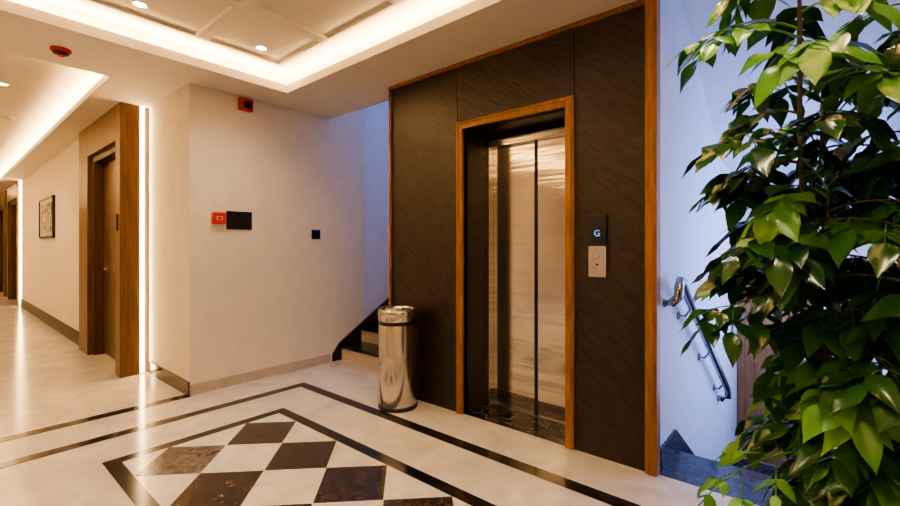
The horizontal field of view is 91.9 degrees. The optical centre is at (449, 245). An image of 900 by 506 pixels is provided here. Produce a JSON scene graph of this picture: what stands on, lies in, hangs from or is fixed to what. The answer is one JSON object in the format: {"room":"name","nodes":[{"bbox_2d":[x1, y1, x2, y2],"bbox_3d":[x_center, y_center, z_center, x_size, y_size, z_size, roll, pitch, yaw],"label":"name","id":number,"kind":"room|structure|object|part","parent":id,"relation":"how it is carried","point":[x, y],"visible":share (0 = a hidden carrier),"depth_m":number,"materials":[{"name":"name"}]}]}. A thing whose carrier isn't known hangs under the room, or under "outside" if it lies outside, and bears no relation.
{"room":"elevator lobby","nodes":[
{"label":"elevator lobby","id":0,"kind":"room"},
{"bbox_2d":[20,139,78,345],"bbox_3d":[-6.899,-0.060,7.561,6.110,2.720,0.285,0,0,40],"label":"wall","id":1,"kind":"structure","parent":0,"point":[49,266],"depth_m":6.88,"materials":[{"name":"beige paint"}]},
{"bbox_2d":[19,180,20,304],"bbox_3d":[-9.296,-0.068,9.411,0.040,2.695,0.028,0,0,40],"label":"led strip","id":2,"kind":"object","parent":1,"relation":"attached to","point":[19,180],"visible":0.86,"depth_m":9.39,"materials":[{"name":"white plastic"}]},
{"bbox_2d":[41,201,51,232],"bbox_3d":[-6.737,-0.465,7.256,1.030,0.490,0.004,0,0,40],"label":"art","id":3,"kind":"object","parent":1,"relation":"attached to","point":[46,207],"depth_m":7.22,"materials":[{"name":"paper"}]},
{"bbox_3d":[-6.734,-0.465,7.260,1.350,0.670,0.035,0,0,40],"label":"framed picture","id":4,"kind":"part","parent":1,"relation":"part of"},
{"bbox_2d":[149,88,180,376],"bbox_3d":[-2.708,-0.060,4.256,0.880,2.720,0.160,0,0,40],"label":"wall","id":5,"kind":"structure","parent":0,"point":[165,115],"depth_m":4.17,"materials":[{"name":"beige paint"}]},
{"bbox_2d":[149,361,189,395],"bbox_3d":[-2.666,1.240,4.107,1.055,0.120,0.015,0,0,40],"label":"baseboard","id":6,"kind":"structure","parent":5,"relation":"attached to","point":[180,384],"depth_m":4.04,"materials":[{"name":"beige stone"}]},
{"bbox_2d":[181,83,329,384],"bbox_3d":[-1.886,-0.060,4.396,0.200,2.720,1.430,0,0,40],"label":"wall","id":7,"kind":"structure","parent":0,"point":[257,298],"depth_m":4.22,"materials":[{"name":"beige paint"}]},
{"bbox_2d":[211,212,225,223],"bbox_3d":[-2.099,-0.253,3.947,0.050,0.105,0.110,0,0,40],"label":"fire alarm","id":8,"kind":"object","parent":7,"relation":"attached to","point":[216,217],"visible":1,"depth_m":3.93,"materials":[{"name":"red plastic"}]},
{"bbox_2d":[226,211,251,229],"bbox_3d":[-1.986,-0.240,4.105,0.020,0.170,0.235,0,0,40],"label":"light switch panel","id":9,"kind":"object","parent":7,"relation":"attached to","point":[237,220],"visible":1,"depth_m":4.09,"materials":[{"name":"black plastic"}]},
{"bbox_2d":[238,97,252,111],"bbox_3d":[-1.937,-1.343,4.131,0.062,0.115,0.130,0,0,40],"label":"fire alarm sounder","id":10,"kind":"object","parent":7,"relation":"attached to","point":[244,104],"visible":1,"depth_m":4.11,"materials":[{"name":"red plastic"}]},
{"bbox_2d":[189,354,329,395],"bbox_3d":[-1.807,1.255,4.323,0.015,0.090,1.440,0,0,40],"label":"baseboard","id":11,"kind":"structure","parent":7,"relation":"attached to","point":[206,386],"depth_m":4.22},
{"bbox_2d":[312,230,319,238],"bbox_3d":[-1.458,-0.125,4.735,0.018,0.100,0.100,0,0,40],"label":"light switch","id":12,"kind":"object","parent":7,"relation":"attached to","point":[315,233],"visible":1,"depth_m":4.73,"materials":[{"name":"black plastic"}]},
{"bbox_2d":[0,0,636,192],"bbox_3d":[-6.477,-1.549,5.350,19.200,0.282,5.870,0,0,40],"label":"ceiling","id":13,"kind":"structure","parent":0,"point":[328,59],"depth_m":3.30,"materials":[{"name":"paint"}]},
{"bbox_2d":[4,116,15,120],"bbox_3d":[-5.423,-1.572,5.360,0.100,0.036,0.100,0,0,40],"label":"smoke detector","id":14,"kind":"object","parent":13,"relation":"in","point":[11,118],"depth_m":5.34,"materials":[{"name":"white plastic"}]},
{"bbox_2d":[50,45,71,57],"bbox_3d":[-2.809,-1.391,3.140,0.120,0.058,0.120,0,0,40],"label":"beacon","id":15,"kind":"object","parent":13,"relation":"attached to","point":[61,52],"visible":1,"depth_m":3.11,"materials":[{"name":"red plastic"}]},
{"bbox_2d":[130,0,148,8],"bbox_3d":[-2.039,-1.585,2.860,0.104,0.007,0.104,0,0,40],"label":"recessed light","id":16,"kind":"object","parent":13,"relation":"in","point":[136,3],"visible":1,"depth_m":2.86,"materials":[{"name":"white plastic"}]},
{"bbox_2d":[254,45,267,50],"bbox_3d":[-1.512,-1.585,3.488,0.104,0.007,0.104,0,0,40],"label":"recessed light","id":17,"kind":"object","parent":13,"relation":"in","point":[258,47],"visible":1,"depth_m":3.49,"materials":[{"name":"white plastic"}]},
{"bbox_2d":[330,101,388,361],"bbox_3d":[-0.213,-1.300,6.490,0.330,5.200,3.930,0,0,40],"label":"wall","id":18,"kind":"structure","parent":0,"point":[359,140],"depth_m":5.19,"materials":[{"name":"white paint"}]},
{"bbox_2d":[332,298,388,361],"bbox_3d":[-0.455,0.434,5.930,0.020,1.732,2.700,0,0,40],"label":"baseboard","id":19,"kind":"structure","parent":18,"relation":"attached to","point":[354,335],"depth_m":5.15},
{"bbox_2d":[0,292,757,505],"bbox_3d":[-6.415,1.375,5.422,19.200,0.150,6.060,0,0,40],"label":"floor","id":20,"kind":"structure","parent":0,"point":[46,380],"depth_m":3.10,"materials":[{"name":"beige stone"}]},
{"bbox_2d":[122,413,470,505],"bbox_3d":[-0.501,1.298,2.032,3.000,0.003,1.000,0,0,40],"label":"inlay","id":21,"kind":"object","parent":20,"relation":"on","point":[276,459],"visible":1,"depth_m":2.48,"materials":[{"name":"stone"}]},
{"bbox_2d":[0,382,640,505],"bbox_3d":[-1.457,1.299,1.274,4.570,0.002,4.480,0,0,40],"label":"inlay","id":22,"kind":"object","parent":20,"relation":"on","point":[126,480],"visible":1,"depth_m":2.79,"materials":[{"name":"black stone"}]},
{"bbox_2d":[340,324,378,369],"bbox_3d":[0.414,0.475,6.016,1.200,1.650,3.750,0,0,40],"label":"stairs","id":23,"kind":"object","parent":20,"relation":"on","point":[365,352],"visible":0.05,"depth_m":4.89,"materials":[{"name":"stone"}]},
{"bbox_2d":[378,305,417,412],"bbox_3d":[-0.423,0.902,3.540,0.326,0.796,0.326,0,0,40],"label":"trash can","id":24,"kind":"object","parent":20,"relation":"on","point":[397,323],"visible":1,"depth_m":3.40,"materials":[{"name":"silver metal"}]},
{"bbox_3d":[-0.423,0.526,3.540,0.225,0.020,0.228,0,0,-13],"label":"swing lid","id":25,"kind":"part","parent":24,"relation":"part of","materials":[{"name":"metal"}]},
{"bbox_2d":[464,403,564,445],"bbox_3d":[0.523,1.307,3.204,0.848,0.026,0.280,0,0,40],"label":"threshold","id":26,"kind":"object","parent":20,"relation":"on","point":[547,430],"depth_m":3.19,"materials":[{"name":"black stone"}]},
{"bbox_2d":[490,402,564,425],"bbox_3d":[0.650,1.293,3.332,0.778,0.014,0.080,0,0,40],"label":"track","id":27,"kind":"object","parent":26,"relation":"on","point":[493,403],"visible":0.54,"depth_m":3.37,"materials":[{"name":"metal"}]},
{"bbox_2d":[660,450,780,505],"bbox_3d":[2.695,1.940,3.352,1.170,1.280,3.280,0,0,40],"label":"stairs","id":28,"kind":"object","parent":20,"relation":"attached to","point":[684,467],"visible":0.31,"depth_m":2.48,"materials":[{"name":"stone"}]},
{"bbox_2d":[663,0,899,505],"bbox_3d":[1.182,0.110,1.202,0.997,2.380,0.851,0,0,36],"label":"ornamental tree","id":29,"kind":"object","parent":20,"relation":"on","point":[842,424],"visible":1,"depth_m":1.15,"materials":[{"name":"green plant"}]},
{"bbox_2d":[392,5,644,470],"bbox_3d":[0.427,-0.110,3.324,2.200,2.820,0.358,0,0,40],"label":"cladding","id":30,"kind":"object","parent":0,"point":[601,63],"depth_m":2.83,"materials":[{"name":"brown wood"}]},
{"bbox_2d":[456,95,574,449],"bbox_3d":[0.438,0.169,3.101,0.965,2.262,0.086,0,0,40],"label":"trim","id":31,"kind":"structure","parent":30,"relation":"attached to","point":[567,103],"depth_m":2.87,"materials":[{"name":"brown wood"}]},
{"bbox_2d":[389,0,659,476],"bbox_3d":[0.328,-0.060,3.187,2.235,2.720,0.076,0,0,40],"label":"trim","id":32,"kind":"structure","parent":30,"relation":"attached to","point":[652,7],"depth_m":2.47,"materials":[{"name":"brown wood"}]},
{"bbox_2d":[484,122,564,422],"bbox_3d":[0.651,0.200,3.357,0.848,2.200,0.140,0,0,40],"label":"elevator door","id":33,"kind":"structure","parent":30,"relation":"in","point":[530,135],"depth_m":3.40,"materials":[{"name":"metal"}]},
{"bbox_3d":[0.519,0.244,3.468,0.403,2.088,0.020,0,0,40],"label":"panel","id":34,"kind":"part","parent":33,"relation":"part of","materials":[{"name":"silver metal"}]},
{"bbox_2d":[534,141,537,415],"bbox_3d":[0.661,0.244,3.317,0.024,2.088,0.028,0,0,40],"label":"meeting edge","id":35,"kind":"object","parent":33,"relation":"attached to","point":[535,142],"visible":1,"depth_m":3.30,"materials":[{"name":"black metal"}]},
{"bbox_3d":[0.807,0.244,3.198,0.365,2.088,0.020,0,0,40],"label":"panel","id":36,"kind":"part","parent":33,"relation":"part of","materials":[{"name":"silver metal"}]},
{"bbox_2d":[588,215,606,277],"bbox_3d":[0.907,0.001,2.673,0.111,0.382,0.023,0,0,40],"label":"panel","id":37,"kind":"object","parent":30,"relation":"attached to","point":[597,224],"visible":1,"depth_m":2.67,"materials":[{"name":"black plastic"}]},
{"bbox_3d":[0.908,0.096,2.675,0.111,0.192,0.018,0,0,40],"label":"button plate","id":38,"kind":"part","parent":37,"relation":"part of","materials":[{"name":"metal"}]},
{"bbox_2d":[659,0,736,474],"bbox_3d":[1.414,-0.650,4.486,2.220,6.500,3.310,0,0,40],"label":"wall","id":39,"kind":"structure","parent":0,"point":[689,405],"depth_m":3.05,"materials":[{"name":"white paint"}]},
{"bbox_2d":[662,276,730,401],"bbox_3d":[1.915,0.805,3.275,0.110,1.252,1.934,0,0,40],"label":"stair handrail","id":40,"kind":"object","parent":39,"relation":"attached to","point":[682,290],"visible":0.96,"depth_m":2.88,"materials":[{"name":"silver metal"}]},
{"bbox_2d":[660,429,735,471],"bbox_3d":[2.273,1.795,3.771,0.015,1.250,3.300,0,0,40],"label":"baseboard","id":41,"kind":"structure","parent":39,"relation":"attached to","point":[674,442],"depth_m":2.69,"materials":[{"name":"stone"}]},
{"bbox_2d":[681,0,899,171],"bbox_3d":[2.958,-1.510,3.144,1.910,1.380,3.380,0,0,40],"label":"soffit","id":42,"kind":"structure","parent":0,"point":[719,82],"depth_m":3.26,"materials":[{"name":"white paint"}]},
{"bbox_2d":[737,168,882,467],"bbox_3d":[3.844,0.150,4.737,1.600,4.900,0.200,0,0,40],"label":"wall","id":43,"kind":"structure","parent":0,"point":[862,250],"depth_m":4.71,"materials":[{"name":"white paint"}]},
{"bbox_2d":[738,251,743,435],"bbox_3d":[3.603,1.150,4.783,0.730,2.540,0.040,0,0,40],"label":"frame","id":44,"kind":"object","parent":43,"relation":"attached to","point":[741,357],"visible":0.05,"depth_m":4.98,"materials":[{"name":"brown wood"}]},
{"bbox_2d":[744,241,811,465],"bbox_3d":[3.600,1.183,4.789,0.600,2.465,0.035,0,0,40],"label":"leaf","id":45,"kind":"object","parent":43,"relation":"attached to","point":[751,366],"visible":0.11,"depth_m":4.92,"materials":[{"name":"brown wood"}]},
{"bbox_2d":[883,145,899,374],"bbox_3d":[3.308,0.150,3.001,0.190,4.900,3.550,0,0,40],"label":"wall","id":46,"kind":"structure","parent":0,"point":[884,370],"depth_m":4.11,"materials":[{"name":"white paint"}]},
{"bbox_3d":[-3.824,-0.060,5.166,1.680,2.720,0.200,0,0,40],"label":"wall","id":47,"kind":"structure","parent":0,"visible":0},
{"bbox_2d":[79,102,148,377],"bbox_3d":[-3.858,-0.060,4.993,1.850,2.720,0.310,0,0,40],"label":"surround","id":48,"kind":"object","parent":47,"relation":"attached to","point":[119,127],"visible":0.73,"depth_m":4.39,"materials":[{"name":"brown wood"}]},
{"bbox_2d":[93,146,114,354],"bbox_3d":[-3.759,0.120,4.878,1.230,2.360,0.160,0,0,40],"label":"door","id":49,"kind":"structure","parent":48,"relation":"attached to","point":[107,156],"depth_m":5.20,"materials":[{"name":"brown wood"}]},
{"bbox_2d":[104,160,114,358],"bbox_3d":[-3.735,0.153,4.906,1.110,2.277,0.055,0,0,40],"label":"door leaf","id":50,"kind":"structure","parent":49,"relation":"attached to","point":[109,168],"depth_m":5.06,"materials":[{"name":"brown wood"}]},
{"bbox_2d":[115,214,117,230],"bbox_3d":[-3.322,-0.235,4.333,0.060,0.170,0.012,0,0,40],"label":"number sign","id":51,"kind":"object","parent":48,"relation":"attached to","point":[116,215],"visible":1,"depth_m":4.32,"materials":[{"name":"black metal"}]},
{"bbox_2d":[140,107,144,371],"bbox_3d":[-3.133,-0.068,4.430,0.025,2.695,0.030,0,0,40],"label":"led strip","id":52,"kind":"object","parent":48,"relation":"attached to","point":[142,109],"visible":1,"depth_m":4.42,"materials":[{"name":"white plastic"}]},
{"bbox_3d":[-9.979,-0.060,10.331,1.830,2.720,0.200,0,0,40],"label":"wall","id":53,"kind":"structure","parent":0,"visible":0},
{"bbox_2d":[7,180,19,305],"bbox_3d":[-10.013,-0.060,10.158,2.000,2.720,0.310,0,0,40],"label":"surround","id":54,"kind":"object","parent":53,"relation":"attached to","point":[13,190],"visible":0.38,"depth_m":10.08,"materials":[{"name":"brown wood"}]},
{"bbox_2d":[11,200,15,299],"bbox_3d":[-10.014,0.120,10.126,1.640,2.360,0.160,0,0,40],"label":"door","id":55,"kind":"structure","parent":54,"relation":"attached to","point":[13,204],"depth_m":10.58,"materials":[{"name":"brown wood"}]},
{"bbox_3d":[-12.047,-0.060,12.067,1.830,2.720,0.200,0,0,40],"label":"wall","id":56,"kind":"structure","parent":0,"visible":0},
{"bbox_2d":[0,191,6,296],"bbox_3d":[-12.082,-0.060,11.893,2.000,2.720,0.310,0,0,40],"label":"surround","id":57,"kind":"object","parent":56,"relation":"attached to","point":[3,195],"visible":0.3,"depth_m":11.17,"materials":[{"name":"brown wood"}]},
{"bbox_2d":[0,207,2,291],"bbox_3d":[-12.082,0.120,11.861,1.640,2.360,0.160,0,0,40],"label":"door","id":58,"kind":"structure","parent":57,"relation":"attached to","point":[1,209],"depth_m":12.31,"materials":[{"name":"brown wood"}]}
]}

